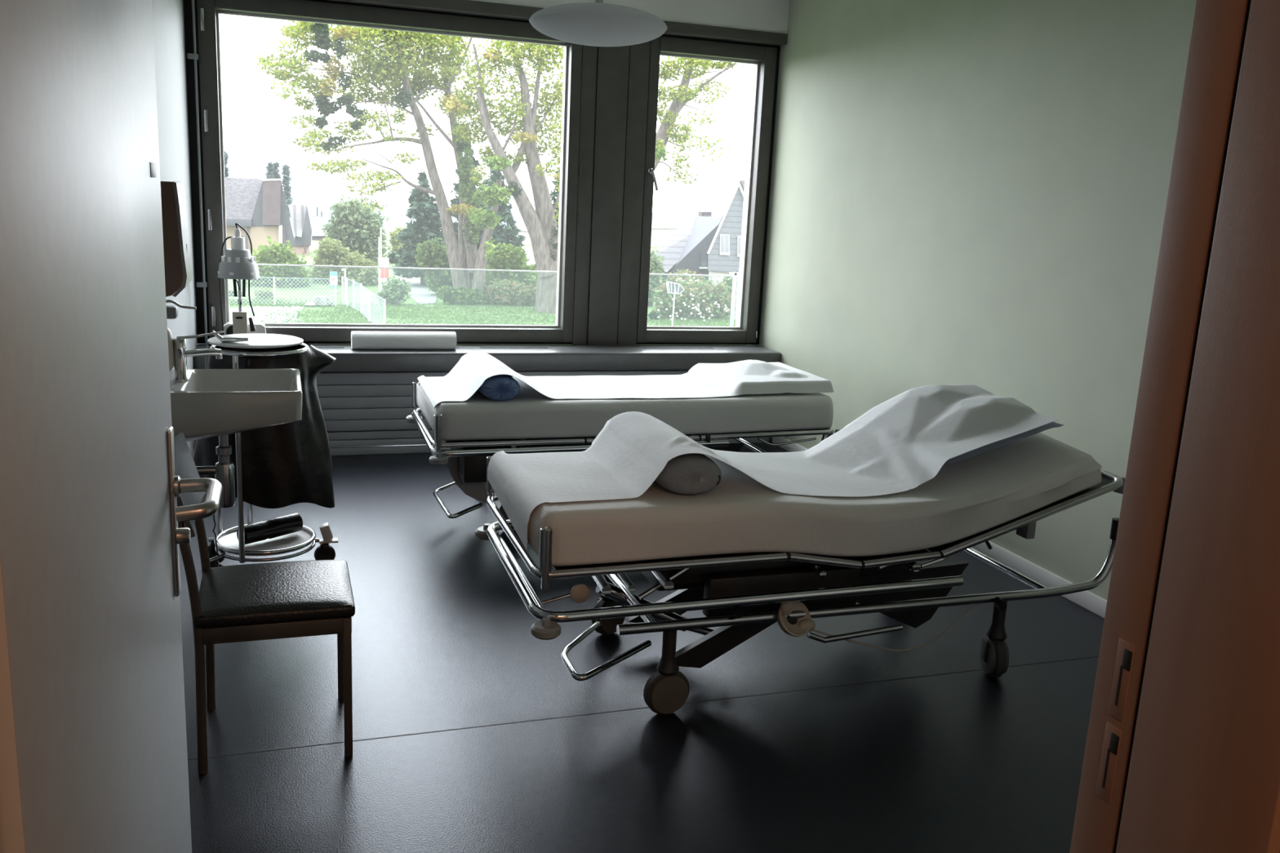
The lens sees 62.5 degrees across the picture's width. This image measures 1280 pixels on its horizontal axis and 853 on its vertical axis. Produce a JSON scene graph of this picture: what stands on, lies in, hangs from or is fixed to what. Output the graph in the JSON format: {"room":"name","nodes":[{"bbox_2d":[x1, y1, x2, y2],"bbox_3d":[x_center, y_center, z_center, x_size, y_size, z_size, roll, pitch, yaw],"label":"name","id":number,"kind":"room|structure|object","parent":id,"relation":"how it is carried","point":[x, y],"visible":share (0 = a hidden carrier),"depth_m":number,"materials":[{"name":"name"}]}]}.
{"room":"hospital room","nodes":[
{"label":"hospital room","id":0,"kind":"room"},
{"bbox_2d":[151,0,198,457],"bbox_3d":[-1.811,-0.693,3.413,0.250,2.950,6.350,-1,13,-19],"label":"wall","id":1,"kind":"structure","parent":0,"point":[168,17],"depth_m":5.31,"materials":[{"name":"grey paint"}]},
{"bbox_2d":[160,181,192,297],"bbox_3d":[-1.819,-0.725,4.063,0.150,0.430,0.300,-1,13,-19],"label":"mirror","id":2,"kind":"object","parent":1,"relation":"attached to","point":[178,266],"visible":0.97,"depth_m":3.95,"materials":[{"name":"black"}]},
{"bbox_2d":[165,299,196,370],"bbox_3d":[-1.640,-0.314,3.646,0.206,0.248,0.083,-1,13,-19],"label":"soap dispenser","id":3,"kind":"object","parent":1,"relation":"attached to","point":[171,311],"visible":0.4,"depth_m":3.63,"materials":[{"name":"grey plastic"}]},
{"bbox_2d":[167,327,174,370],"bbox_3d":[-1.658,-0.285,3.646,0.083,0.180,0.083,-1,13,-19],"label":"bottle","id":4,"kind":"object","parent":3,"relation":"on","point":[171,348],"depth_m":3.64,"materials":[{"name":"beige plastic"}]},
{"bbox_2d":[168,330,302,507],"bbox_3d":[-1.497,-0.024,3.778,0.547,0.640,0.484,-1,13,-19],"label":"washbasin","id":5,"kind":"object","parent":1,"relation":"attached to","point":[206,403],"visible":0.73,"depth_m":3.61,"materials":[{"name":"white ceramic"}]},
{"bbox_2d":[173,330,224,381],"bbox_3d":[-1.549,-0.250,3.708,0.174,0.175,0.051,-1,13,-19],"label":"tap","id":6,"kind":"object","parent":5,"relation":"on","point":[180,353],"depth_m":3.68,"materials":[{"name":"silver metal"}]},
{"bbox_2d":[168,368,302,441],"bbox_3d":[-1.494,-0.078,3.766,0.547,0.180,0.484,-1,13,-19],"label":"basin","id":7,"kind":"object","parent":5,"relation":"in","point":[206,403],"depth_m":3.59,"materials":[{"name":"white ceramic"}]},
{"bbox_2d":[472,0,789,33],"bbox_3d":[-0.874,-1.369,6.767,3.690,2.950,0.450,-1,13,-19],"label":"wall","id":8,"kind":"structure","parent":0,"point":[767,15],"depth_m":6.79,"materials":[{"name":"paint"}]},
{"bbox_2d":[186,0,582,345],"bbox_3d":[-1.508,-1.512,6.544,2.328,2.005,0.242,-1,13,-19],"label":"window","id":9,"kind":"structure","parent":8,"relation":"in","point":[208,11],"depth_m":6.35,"materials":[{"name":"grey metal"}]},
{"bbox_2d":[183,0,780,345],"bbox_3d":[-0.882,-1.575,6.776,3.690,2.084,0.180,-1,13,-19],"label":"trim","id":10,"kind":"structure","parent":8,"relation":"attached to","point":[187,3],"depth_m":6.23,"materials":[{"name":"black metal"}]},
{"bbox_2d":[193,343,781,372],"bbox_3d":[-0.849,-0.443,6.758,3.690,0.118,0.380,-1,13,-19],"label":"windowsill","id":11,"kind":"object","parent":8,"relation":"attached to","point":[518,357],"visible":0.65,"depth_m":6.71,"materials":[{"name":"grey laminate"}]},
{"bbox_2d":[217,222,259,335],"bbox_3d":[-2.301,-0.798,6.061,0.227,0.733,0.227,-1,13,-19],"label":"desk lamp","id":12,"kind":"object","parent":11,"relation":"on","point":[238,263],"visible":0.99,"depth_m":5.99,"materials":[{"name":"silver plastic"}]},
{"bbox_2d":[231,228,244,249],"bbox_3d":[-2.288,-1.062,6.004,0.074,0.125,0.074,-1,13,-19],"label":"socket","id":13,"kind":"object","parent":12,"relation":"attached to","point":[237,242],"depth_m":5.98,"materials":[{"name":"white plastic"}]},
{"bbox_2d":[223,321,266,334],"bbox_3d":[-2.359,-0.546,6.292,0.265,0.140,0.104,-1,13,-19],"label":"storage box","id":14,"kind":"object","parent":11,"relation":"on","point":[260,326],"visible":0.3,"depth_m":6.26,"materials":[{"name":"white plastic"}]},
{"bbox_2d":[351,331,456,349],"bbox_3d":[-1.447,-0.528,6.479,0.626,0.111,0.111,-1,13,-19],"label":"paper roll","id":15,"kind":"object","parent":11,"relation":"on","point":[359,340],"visible":1,"depth_m":6.43,"materials":[{"name":"white paper"}]},
{"bbox_2d":[257,263,738,276],"bbox_3d":[-0.940,-0.665,7.186,3.780,0.794,0.065,-1,13,-19],"label":"railing","id":16,"kind":"object","parent":8,"relation":"attached to","point":[257,264],"visible":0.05,"depth_m":7.00,"materials":[{"name":"white metal"}]},
{"bbox_2d":[331,0,787,45],"bbox_3d":[-0.791,-2.531,6.439,3.690,0.066,0.112,-1,13,-19],"label":"trim","id":17,"kind":"structure","parent":8,"relation":"attached to","point":[461,6],"depth_m":6.41,"materials":[{"name":"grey metal"}]},
{"bbox_2d":[572,40,650,345],"bbox_3d":[-0.223,-1.564,7.008,0.449,2.028,0.232,-1,13,-19],"label":"pillar","id":18,"kind":"structure","parent":8,"relation":"attached to","point":[614,95],"depth_m":6.91,"materials":[{"name":"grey metal"}]},
{"bbox_2d":[636,35,777,342],"bbox_3d":[0.428,-1.566,7.182,0.890,1.985,0.260,-1,13,-19],"label":"window","id":19,"kind":"structure","parent":8,"relation":"in","point":[762,59],"depth_m":7.17,"materials":[{"name":"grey metal"}]},
{"bbox_2d":[178,440,1104,852],"bbox_3d":[0.133,1.164,2.830,7.200,0.251,9.450,-1,13,-19],"label":"floor","id":20,"kind":"structure","parent":0,"point":[473,732],"depth_m":3.30,"materials":[{"name":"black"}]},
{"bbox_2d":[173,432,355,774],"bbox_3d":[-1.084,0.484,3.047,0.482,0.874,0.420,-1,13,-19],"label":"chair","id":21,"kind":"object","parent":20,"relation":"on","point":[268,601],"visible":0.88,"depth_m":2.93,"materials":[{"name":"black leather"}]},
{"bbox_2d":[207,330,338,568],"bbox_3d":[-1.530,0.103,4.352,0.539,1.023,0.420,-1,13,-19],"label":"stand","id":22,"kind":"object","parent":20,"relation":"on","point":[227,540],"visible":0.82,"depth_m":4.26,"materials":[{"name":"silver metal"}]},
{"bbox_2d":[192,343,336,508],"bbox_3d":[-1.540,-0.003,4.332,0.573,0.668,0.413,-1,13,-19],"label":"cloth","id":23,"kind":"object","parent":22,"relation":"hanging from","point":[289,464],"visible":0.56,"depth_m":4.21,"materials":[{"name":"black fabric"}]},
{"bbox_2d":[213,523,315,555],"bbox_3d":[-1.567,0.469,4.420,0.403,0.023,0.403,-1,13,-19],"label":"tray","id":24,"kind":"object","parent":22,"relation":"on","point":[227,541],"depth_m":4.36,"materials":[{"name":"silver metal"}]},
{"bbox_2d":[236,512,302,544],"bbox_3d":[-1.544,0.427,4.410,0.082,0.083,0.273,12,15,38],"label":"roll","id":25,"kind":"object","parent":22,"relation":"on","point":[274,527],"visible":0.85,"depth_m":4.38,"materials":[{"name":"black plastic"}]},
{"bbox_2d":[316,369,769,455],"bbox_3d":[-0.835,-0.105,6.726,3.640,0.503,0.111,-1,13,-19],"label":"radiator","id":26,"kind":"object","parent":20,"relation":"on","point":[364,413],"visible":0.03,"depth_m":6.43,"materials":[{"name":"grey metal"}]},
{"bbox_2d":[405,382,839,529],"bbox_3d":[-0.070,0.129,5.570,2.186,0.603,1.051,-1,13,-19],"label":"hospital bed","id":27,"kind":"object","parent":20,"relation":"on","point":[465,460],"visible":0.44,"depth_m":5.04,"materials":[{"name":"silver metal"}]},
{"bbox_2d":[412,382,419,408],"bbox_3d":[-1.187,-0.144,5.592,0.037,0.183,0.037,-1,13,-19],"label":"socket","id":28,"kind":"object","parent":27,"relation":"attached to","point":[415,385],"depth_m":5.57,"materials":[{"name":"silver metal"}]},
{"bbox_2d":[434,413,442,453],"bbox_3d":[-0.921,0.036,4.812,0.037,0.183,0.037,-1,13,-19],"label":"socket","id":29,"kind":"object","parent":27,"relation":"attached to","point":[437,417],"depth_m":4.80,"materials":[{"name":"silver metal"}]},
{"bbox_2d":[417,377,833,440],"bbox_3d":[-0.073,-0.123,5.515,2.065,0.179,0.783,-1,13,-19],"label":"mattress","id":30,"kind":"object","parent":27,"relation":"on","point":[530,414],"visible":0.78,"depth_m":5.13,"materials":[{"name":"grey fabric"}]},
{"bbox_2d":[477,374,519,399],"bbox_3d":[-0.747,-0.240,5.238,0.196,0.116,0.672,-1,13,-19],"label":"bolster","id":31,"kind":"object","parent":30,"relation":"on","point":[499,387],"visible":0.53,"depth_m":4.94,"materials":[{"name":"blue fabric"}]},
{"bbox_2d":[417,351,834,407],"bbox_3d":[-0.078,-0.255,5.515,2.070,0.184,0.730,-1,13,-19],"label":"sheet","id":32,"kind":"object","parent":30,"relation":"on","point":[749,376],"visible":1,"depth_m":5.46,"materials":[{"name":"white fabric"}]},
{"bbox_2d":[475,455,1125,715],"bbox_3d":[0.581,0.471,3.803,2.199,0.737,1.010,-1,13,-19],"label":"hospital bed","id":33,"kind":"object","parent":20,"relation":"on","point":[744,594],"visible":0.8,"depth_m":3.45,"materials":[{"name":"silver metal"}]},
{"bbox_2d":[485,455,493,496],"bbox_3d":[-0.535,0.198,3.800,0.037,0.183,0.037,-1,13,-19],"label":"socket","id":34,"kind":"object","parent":33,"relation":"attached to","point":[489,489],"depth_m":3.79,"materials":[{"name":"silver metal"}]},
{"bbox_2d":[538,526,553,590],"bbox_3d":[-0.269,0.379,3.021,0.037,0.183,0.037,-1,13,-19],"label":"socket","id":35,"kind":"object","parent":33,"relation":"attached to","point":[545,572],"depth_m":3.01,"materials":[{"name":"silver metal"}]},
{"bbox_2d":[777,600,815,636],"bbox_3d":[0.502,0.608,3.396,0.135,0.125,0.092,-1,13,-19],"label":"wheel","id":36,"kind":"object","parent":33,"relation":"attached to","point":[793,618],"depth_m":3.39,"materials":[{"name":"beige plastic"}]},
{"bbox_2d":[493,432,1102,566],"bbox_3d":[0.550,0.173,3.694,2.006,0.354,0.791,-1,13,-19],"label":"mattress","id":37,"kind":"object","parent":33,"relation":"on","point":[976,494],"visible":0.56,"depth_m":3.36,"materials":[{"name":"grey fabric"}]},
{"bbox_2d":[654,453,721,493],"bbox_3d":[0.079,0.099,3.530,0.216,0.124,0.608,-1,13,-19],"label":"bolster","id":38,"kind":"object","parent":37,"relation":"on","point":[693,473],"visible":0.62,"depth_m":3.26,"materials":[{"name":"grey fabric"}]},
{"bbox_2d":[487,384,1057,551],"bbox_3d":[0.461,0.088,3.712,1.883,0.398,0.672,-1,13,-19],"label":"sheet","id":39,"kind":"object","parent":37,"relation":"on","point":[900,444],"visible":0.99,"depth_m":3.69,"materials":[{"name":"white fabric"}]},
{"bbox_2d":[943,422,1062,466],"bbox_3d":[1.188,0.002,3.934,0.475,0.156,0.555,-1,13,-19],"label":"pillow","id":40,"kind":"object","parent":37,"relation":"on","point":[1053,424],"visible":0.1,"depth_m":3.68,"materials":[{"name":"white fabric"}]},
{"bbox_2d":[759,0,1196,599],"bbox_3d":[1.923,-0.782,4.666,0.250,2.950,6.350,-1,13,-19],"label":"wall","id":41,"kind":"structure","parent":0,"point":[962,192],"depth_m":5.05,"materials":[{"name":"green paint"}]},
{"bbox_2d":[772,436,1106,617],"bbox_3d":[1.791,0.665,4.750,0.014,0.075,5.510,-1,13,-19],"label":"baseboard","id":42,"kind":"structure","parent":41,"relation":"attached to","point":[1086,599],"depth_m":4.77,"materials":[{"name":"paint"}]},
{"bbox_3d":[0.283,-1.936,2.163,7.200,0.200,9.450,-1,13,-19],"label":"ceiling","id":43,"kind":"structure","parent":0,"visible":0},
{"bbox_2d":[528,0,667,46],"bbox_3d":[-0.135,-1.785,3.759,0.502,0.805,0.502,-1,13,-19],"label":"pendant lamp","id":44,"kind":"object","parent":43,"relation":"hanging from","point":[598,23],"visible":1,"depth_m":3.67,"materials":[{"name":"white plastic"}]},
{"bbox_3d":[0.685,-0.075,1.098,7.200,2.950,0.230,-1,13,-19],"label":"wall","id":45,"kind":"structure","parent":0,"visible":0},
{"bbox_2d":[0,0,222,852],"bbox_3d":[-0.672,0.213,1.436,0.132,2.102,1.120,-1,13,-17],"label":"door","id":46,"kind":"structure","parent":45,"relation":"in","point":[94,755],"depth_m":1.19,"materials":[{"name":"grey paint"}]},
{"bbox_2d":[1069,0,1279,852],"bbox_3d":[0.039,0.308,0.959,1.380,2.200,0.256,-1,13,-19],"label":"door frame","id":47,"kind":"structure","parent":45,"relation":"attached to","point":[1182,753],"depth_m":1.11,"materials":[{"name":"brown wood"}]},
{"label":"outside","id":48,"kind":"structure","parent":0,"visible":0},
{"bbox_2d":[229,306,306,323],"bbox_3d":[-15.525,-3.922,40.634,6.123,0.100,13.168,-1,13,-19],"label":"gravel","id":49,"kind":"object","parent":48,"point":[260,310],"visible":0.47,"depth_m":44.23,"materials":[{"name":"grey gravel"}]},
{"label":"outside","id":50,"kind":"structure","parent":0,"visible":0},
{"bbox_2d":[227,229,735,345],"bbox_3d":[-3.733,-10.145,73.282,360.000,0.500,127.800,-1,13,-19],"label":"lawn","id":51,"kind":"structure","parent":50,"point":[528,250],"depth_m":51.82,"materials":[{"name":"plant"}]},
{"bbox_2d":[228,288,242,296],"bbox_3d":[-19.492,-6.274,50.577,1.336,0.732,1.150,-1,13,-19],"label":"hedge","id":52,"kind":"object","parent":51,"relation":"on","point":[230,294],"visible":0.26,"depth_m":50.30,"materials":[{"name":"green plant"}]},
{"bbox_2d":[224,177,294,271],"bbox_3d":[-27.656,-13.116,67.112,10.685,5.640,8.050,-1,13,-19],"label":"house","id":53,"kind":"structure","parent":51,"relation":"on","point":[259,206],"depth_m":65.22,"materials":[{"name":"stone"}]},
{"bbox_2d":[253,287,273,298],"bbox_3d":[-17.758,-6.233,49.907,0.991,0.695,0.899,-1,13,-19],"label":"hedge","id":54,"kind":"object","parent":51,"relation":"on","point":[261,290],"visible":0.62,"depth_m":49.67,"materials":[{"name":"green plant"}]},
{"bbox_2d":[241,235,311,287],"bbox_3d":[-19.406,-8.164,56.252,3.725,3.831,3.027,-1,13,-19],"label":"round bush","id":55,"kind":"object","parent":51,"relation":"on","point":[283,255],"visible":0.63,"depth_m":55.67,"materials":[{"name":"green plant"}]},
{"bbox_2d":[228,276,337,306],"bbox_3d":[-16.233,-6.029,47.089,5.199,1.280,0.090,-1,13,-19],"label":"wire fence","id":56,"kind":"object","parent":51,"relation":"on","point":[274,277],"visible":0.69,"depth_m":47.23,"materials":[{"name":"grey metal"}]},
{"bbox_2d":[288,204,311,254],"bbox_3d":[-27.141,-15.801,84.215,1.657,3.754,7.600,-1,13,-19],"label":"house","id":57,"kind":"structure","parent":51,"relation":"on","point":[300,216],"depth_m":81.61,"materials":[{"name":"brick"}]},
{"bbox_2d":[304,295,332,306],"bbox_3d":[-14.651,-5.672,47.958,0.827,0.486,1.383,13,16,41],"label":"stone block","id":58,"kind":"object","parent":51,"relation":"on","point":[317,299],"visible":0.97,"depth_m":47.79,"materials":[{"name":"grey stone"}]},
{"bbox_2d":[309,207,328,239],"bbox_3d":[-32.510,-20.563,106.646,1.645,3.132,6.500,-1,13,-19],"label":"house","id":59,"kind":"structure","parent":51,"relation":"on","point":[317,222],"depth_m":105.03,"materials":[{"name":"white paint"}]},
{"bbox_2d":[328,271,337,288],"bbox_3d":[-14.637,-6.715,50.443,0.400,1.361,0.085,-1,13,-19],"label":"notice sign","id":60,"kind":"object","parent":51,"relation":"on","point":[332,274],"visible":0.6,"depth_m":50.33,"materials":[{"name":"grey"}]},
{"bbox_2d":[306,235,380,285],"bbox_3d":[-16.734,-8.710,59.316,4.526,4.006,2.837,3,12,3],"label":"round bush","id":61,"kind":"object","parent":51,"relation":"on","point":[327,252],"visible":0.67,"depth_m":58.69,"materials":[{"name":"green plant"}]},
{"bbox_2d":[341,268,346,304],"bbox_3d":[-13.682,-6.464,48.791,0.200,1.654,0.100,-1,13,-19],"label":"fence post","id":62,"kind":"object","parent":51,"relation":"on","point":[342,269],"visible":0.88,"depth_m":48.74,"materials":[{"name":"white metal"}]},
{"bbox_2d":[321,192,391,264],"bbox_3d":[-19.769,-13.605,74.219,4.858,5.487,3.704,-6,15,-34],"label":"willow tree","id":63,"kind":"object","parent":51,"relation":"on","point":[357,226],"visible":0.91,"depth_m":73.47,"materials":[{"name":"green plant"}]},
{"bbox_2d":[329,276,386,324],"bbox_3d":[-12.054,-5.454,45.256,0.472,1.320,11.964,-3,13,-26],"label":"wire fence","id":64,"kind":"object","parent":51,"relation":"on","point":[369,295],"visible":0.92,"depth_m":44.67,"materials":[{"name":"grey metal"}]},
{"bbox_2d":[254,20,502,304],"bbox_3d":[-12.173,-12.584,49.842,11.188,13.765,6.865,-2,13,-21],"label":"maple tree","id":65,"kind":"object","parent":51,"relation":"on","point":[396,44],"visible":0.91,"depth_m":48.33,"materials":[{"name":"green plant"}]},
{"bbox_2d":[377,236,380,292],"bbox_3d":[-12.790,-7.757,51.757,0.065,3.018,0.065,4,12,3],"label":"sign pole","id":66,"kind":"object","parent":51,"relation":"on","point":[378,237],"visible":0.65,"depth_m":51.62,"materials":[{"name":"white metal"}]},
{"bbox_2d":[380,226,382,257],"bbox_3d":[-13.015,-8.263,53.053,0.065,3.442,0.065,4,12,3],"label":"sign pole","id":67,"kind":"object","parent":51,"relation":"on","point":[380,227],"visible":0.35,"depth_m":52.84,"materials":[{"name":"white metal"}]},
{"bbox_2d":[380,257,384,292],"bbox_3d":[-12.796,-7.378,52.451,0.190,1.987,0.080,-1,13,-19],"label":"barrier post","id":68,"kind":"object","parent":51,"relation":"on","point":[382,260],"visible":0.55,"depth_m":52.35,"materials":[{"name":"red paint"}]},
{"bbox_2d":[384,257,388,285],"bbox_3d":[-12.602,-7.392,52.550,0.190,1.991,0.080,-1,13,-19],"label":"barrier post","id":69,"kind":"object","parent":51,"relation":"on","point":[386,260],"visible":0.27,"depth_m":52.43,"materials":[{"name":"grey paint"}]},
{"bbox_2d":[385,249,398,263],"bbox_3d":[-17.842,-12.315,77.540,1.763,1.305,1.574,-1,13,-19],"label":"shrub","id":70,"kind":"object","parent":51,"relation":"on","point":[392,260],"visible":0.37,"depth_m":77.20,"materials":[{"name":"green plant"}]},
{"bbox_2d":[375,274,411,305],"bbox_3d":[-11.663,-6.400,49.879,1.707,1.526,1.465,-1,13,-19],"label":"shrub","id":71,"kind":"object","parent":51,"relation":"on","point":[393,294],"visible":0.98,"depth_m":49.67,"materials":[{"name":"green plant"}]},
{"bbox_2d":[386,226,406,252],"bbox_3d":[-18.443,-13.996,82.398,2.528,3.306,2.510,-1,13,-19],"label":"tree","id":72,"kind":"object","parent":51,"relation":"on","point":[395,244],"visible":0.3,"depth_m":82.06,"materials":[{"name":"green plant"}]},
{"bbox_2d":[391,168,444,284],"bbox_3d":[-12.405,-11.399,60.403,3.932,6.539,4.486,-1,13,-19],"label":"spruce tree","id":73,"kind":"object","parent":51,"relation":"on","point":[426,226],"visible":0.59,"depth_m":59.55,"materials":[{"name":"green plant"}]},
{"bbox_2d":[414,235,453,295],"bbox_3d":[-10.431,-8.107,54.986,2.382,3.599,2.283,8,13,25],"label":"shrub","id":74,"kind":"object","parent":51,"relation":"on","point":[433,253],"visible":0.82,"depth_m":54.37,"materials":[{"name":"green plant"}]},
{"bbox_2d":[435,284,486,305],"bbox_3d":[-8.715,-6.308,51.451,2.218,1.124,1.666,5,12,11],"label":"shrub","id":75,"kind":"object","parent":51,"relation":"on","point":[448,294],"visible":0.99,"depth_m":51.16,"materials":[{"name":"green plant"}]},
{"bbox_2d":[438,144,500,288],"bbox_3d":[-9.514,-11.859,59.079,4.015,8.267,3.982,-1,13,-19],"label":"spruce tree","id":76,"kind":"object","parent":51,"relation":"on","point":[455,201],"visible":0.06,"depth_m":58.53,"materials":[{"name":"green plant"}]},
{"bbox_2d":[228,297,735,326],"bbox_3d":[-6.196,-5.082,47.821,26.047,0.243,12.773,-2,13,-23],"label":"grass blades","id":77,"kind":"object","parent":51,"relation":"on","point":[708,322],"visible":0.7,"depth_m":46.77,"materials":[{"name":"green plant"}]},
{"bbox_2d":[471,168,525,280],"bbox_3d":[-8.876,-12.408,63.360,4.727,7.601,4.272,-1,13,-19],"label":"spruce tree","id":78,"kind":"object","parent":51,"relation":"on","point":[495,175],"visible":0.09,"depth_m":62.73,"materials":[{"name":"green plant"}]},
{"bbox_2d":[483,278,536,306],"bbox_3d":[-6.432,-6.612,52.583,3.218,1.490,2.780,-1,13,-19],"label":"shrub","id":79,"kind":"object","parent":51,"relation":"on","point":[499,294],"visible":0.91,"depth_m":52.06,"materials":[{"name":"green plant"}]},
{"bbox_2d":[484,242,537,292],"bbox_3d":[-6.628,-8.170,55.328,3.778,2.921,2.587,-1,13,-19],"label":"shrub","id":80,"kind":"object","parent":51,"relation":"on","point":[501,260],"visible":0.79,"depth_m":54.65,"materials":[{"name":"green plant"}]},
{"bbox_2d":[496,214,530,283],"bbox_3d":[-7.114,-9.485,58.112,2.684,4.261,2.412,-1,13,-19],"label":"spruce tree","id":81,"kind":"object","parent":51,"relation":"on","point":[511,230],"visible":0.29,"depth_m":57.66,"materials":[{"name":"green plant"}]},
{"bbox_2d":[516,227,531,244],"bbox_3d":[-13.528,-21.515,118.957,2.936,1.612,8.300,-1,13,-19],"label":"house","id":82,"kind":"structure","parent":51,"relation":"on","point":[524,232],"depth_m":115.42,"materials":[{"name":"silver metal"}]},
{"bbox_2d":[532,166,559,268],"bbox_3d":[-4.573,-11.391,60.786,3.735,7.101,3.397,-1,13,-19],"label":"spruce tree","id":83,"kind":"object","parent":51,"relation":"on","point":[553,194],"visible":0.03,"depth_m":60.08,"materials":[{"name":"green plant"}]},
{"bbox_2d":[444,37,743,313],"bbox_3d":[-2.162,-11.863,50.062,14.813,13.388,6.604,-1,13,-19],"label":"maple tree","id":84,"kind":"object","parent":51,"relation":"on","point":[541,225],"visible":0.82,"depth_m":48.33,"materials":[{"name":"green plant"}]},
{"bbox_2d":[647,311,660,319],"bbox_3d":[0.632,-5.091,49.065,0.643,0.586,0.782,-1,13,-19],"label":"topiary ball","id":85,"kind":"object","parent":51,"relation":"on","point":[653,314],"visible":0.85,"depth_m":48.84,"materials":[{"name":"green plant"}]},
{"bbox_2d":[648,249,665,306],"bbox_3d":[0.646,-7.745,54.881,1.506,2.955,2.389,3,12,3],"label":"shrub","id":86,"kind":"object","parent":51,"relation":"on","point":[654,282],"visible":0.5,"depth_m":54.42,"materials":[{"name":"green plant"}]},
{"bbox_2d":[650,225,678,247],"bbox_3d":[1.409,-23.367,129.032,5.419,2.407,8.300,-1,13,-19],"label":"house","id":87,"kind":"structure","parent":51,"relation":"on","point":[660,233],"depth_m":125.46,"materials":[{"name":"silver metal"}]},
{"bbox_2d":[666,281,684,325],"bbox_3d":[1.489,-5.247,45.626,0.863,2.036,0.087,-1,13,-19],"label":"direction sign","id":88,"kind":"object","parent":51,"relation":"on","point":[673,288],"visible":0.98,"depth_m":45.48,"materials":[{"name":"grey metal"}]},
{"bbox_2d":[649,211,722,284],"bbox_3d":[2.995,-11.668,69.200,7.279,4.822,6.141,-1,13,-19],"label":"house","id":89,"kind":"structure","parent":51,"relation":"on","point":[687,247],"depth_m":67.35,"materials":[{"name":"silver metal"}]},
{"bbox_2d":[665,268,712,290],"bbox_3d":[2.528,-7.035,54.014,2.587,2.122,2.508,-1,13,-19],"label":"rose bush","id":90,"kind":"object","parent":51,"relation":"on","point":[695,278],"visible":0.44,"depth_m":53.89,"materials":[{"name":"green plant"}]},
{"bbox_2d":[649,277,735,321],"bbox_3d":[2.612,-5.738,50.359,4.831,2.705,3.149,-1,13,-19],"label":"rose bush","id":91,"kind":"object","parent":51,"relation":"on","point":[707,301],"visible":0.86,"depth_m":49.91,"materials":[{"name":"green plant"}]},
{"bbox_2d":[706,179,744,286],"bbox_3d":[8.523,-11.630,65.608,2.849,6.778,13.975,10,14,29],"label":"house","id":92,"kind":"structure","parent":51,"relation":"on","point":[723,252],"depth_m":60.83,"materials":[{"name":"grey wood"}]},
{"bbox_2d":[711,274,719,286],"bbox_3d":[4.365,-8.301,61.410,0.503,1.123,0.150,-1,13,-19],"label":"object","id":93,"kind":"object","parent":92,"relation":"hanging from","point":[714,278],"depth_m":61.28,"materials":[{"name":"white"}]},
{"bbox_2d":[719,276,737,312],"bbox_3d":[4.636,-6.331,53.091,1.131,2.834,2.493,-1,13,-19],"label":"shrub","id":94,"kind":"object","parent":51,"relation":"on","point":[728,282],"visible":0.09,"depth_m":53.03,"materials":[{"name":"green plant"}]},
{"bbox_2d":[728,271,738,326],"bbox_3d":[4.305,-5.573,46.687,0.881,2.492,0.140,-1,13,-19],"label":"gate post","id":95,"kind":"object","parent":51,"relation":"on","point":[735,286],"visible":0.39,"depth_m":46.57,"materials":[{"name":"grey"}]},
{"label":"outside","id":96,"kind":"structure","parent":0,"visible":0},
{"bbox_2d":[392,271,436,304],"bbox_3d":[-12.942,-8.140,60.795,1.648,0.100,21.683,-1,13,-17],"label":"path","id":97,"kind":"structure","parent":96,"point":[420,293],"depth_m":56.22,"materials":[{"name":"concrete"}]},
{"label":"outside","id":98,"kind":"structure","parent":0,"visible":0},
{"bbox_2d":[289,197,697,229],"bbox_3d":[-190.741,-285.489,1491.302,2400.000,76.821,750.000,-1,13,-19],"label":"hill","id":99,"kind":"structure","parent":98,"point":[397,218],"depth_m":1339.31,"materials":[{"name":"white"}]},
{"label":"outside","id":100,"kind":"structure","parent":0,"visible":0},
{"bbox_2d":[382,227,441,232],"bbox_3d":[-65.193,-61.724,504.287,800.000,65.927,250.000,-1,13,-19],"label":"hill","id":101,"kind":"structure","parent":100,"point":[387,229],"depth_m":476.03,"materials":[{"name":"white"}]},
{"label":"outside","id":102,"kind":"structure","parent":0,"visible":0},
{"bbox_2d":[223,150,231,177],"bbox_3d":[-53.959,-31.174,136.649,2.413,9.241,2.256,-1,13,-19],"label":"spruce tree","id":103,"kind":"object","parent":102,"point":[226,155],"visible":0.07,"depth_m":136.09,"materials":[{"name":"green plant"}]},
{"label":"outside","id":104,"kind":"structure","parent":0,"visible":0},
{"bbox_2d":[263,160,274,178],"bbox_3d":[-48.541,-30.728,138.504,2.330,8.103,2.455,-1,13,-19],"label":"spruce tree","id":105,"kind":"object","parent":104,"point":[268,174],"visible":0.16,"depth_m":137.76,"materials":[{"name":"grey plant"}]},
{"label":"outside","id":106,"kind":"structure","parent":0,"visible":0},
{"bbox_2d":[271,161,281,178],"bbox_3d":[-47.930,-30.748,138.848,2.446,8.055,2.348,-1,13,-19],"label":"spruce tree","id":107,"kind":"object","parent":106,"point":[276,165],"visible":0.16,"depth_m":138.06,"materials":[{"name":"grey plant"}]},
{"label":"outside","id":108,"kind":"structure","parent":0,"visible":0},
{"bbox_2d":[280,164,293,217],"bbox_3d":[-46.721,-30.622,139.092,2.383,7.820,2.473,-1,13,-19],"label":"spruce tree","id":109,"kind":"object","parent":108,"point":[286,180],"visible":0.53,"depth_m":138.70,"materials":[{"name":"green plant"}]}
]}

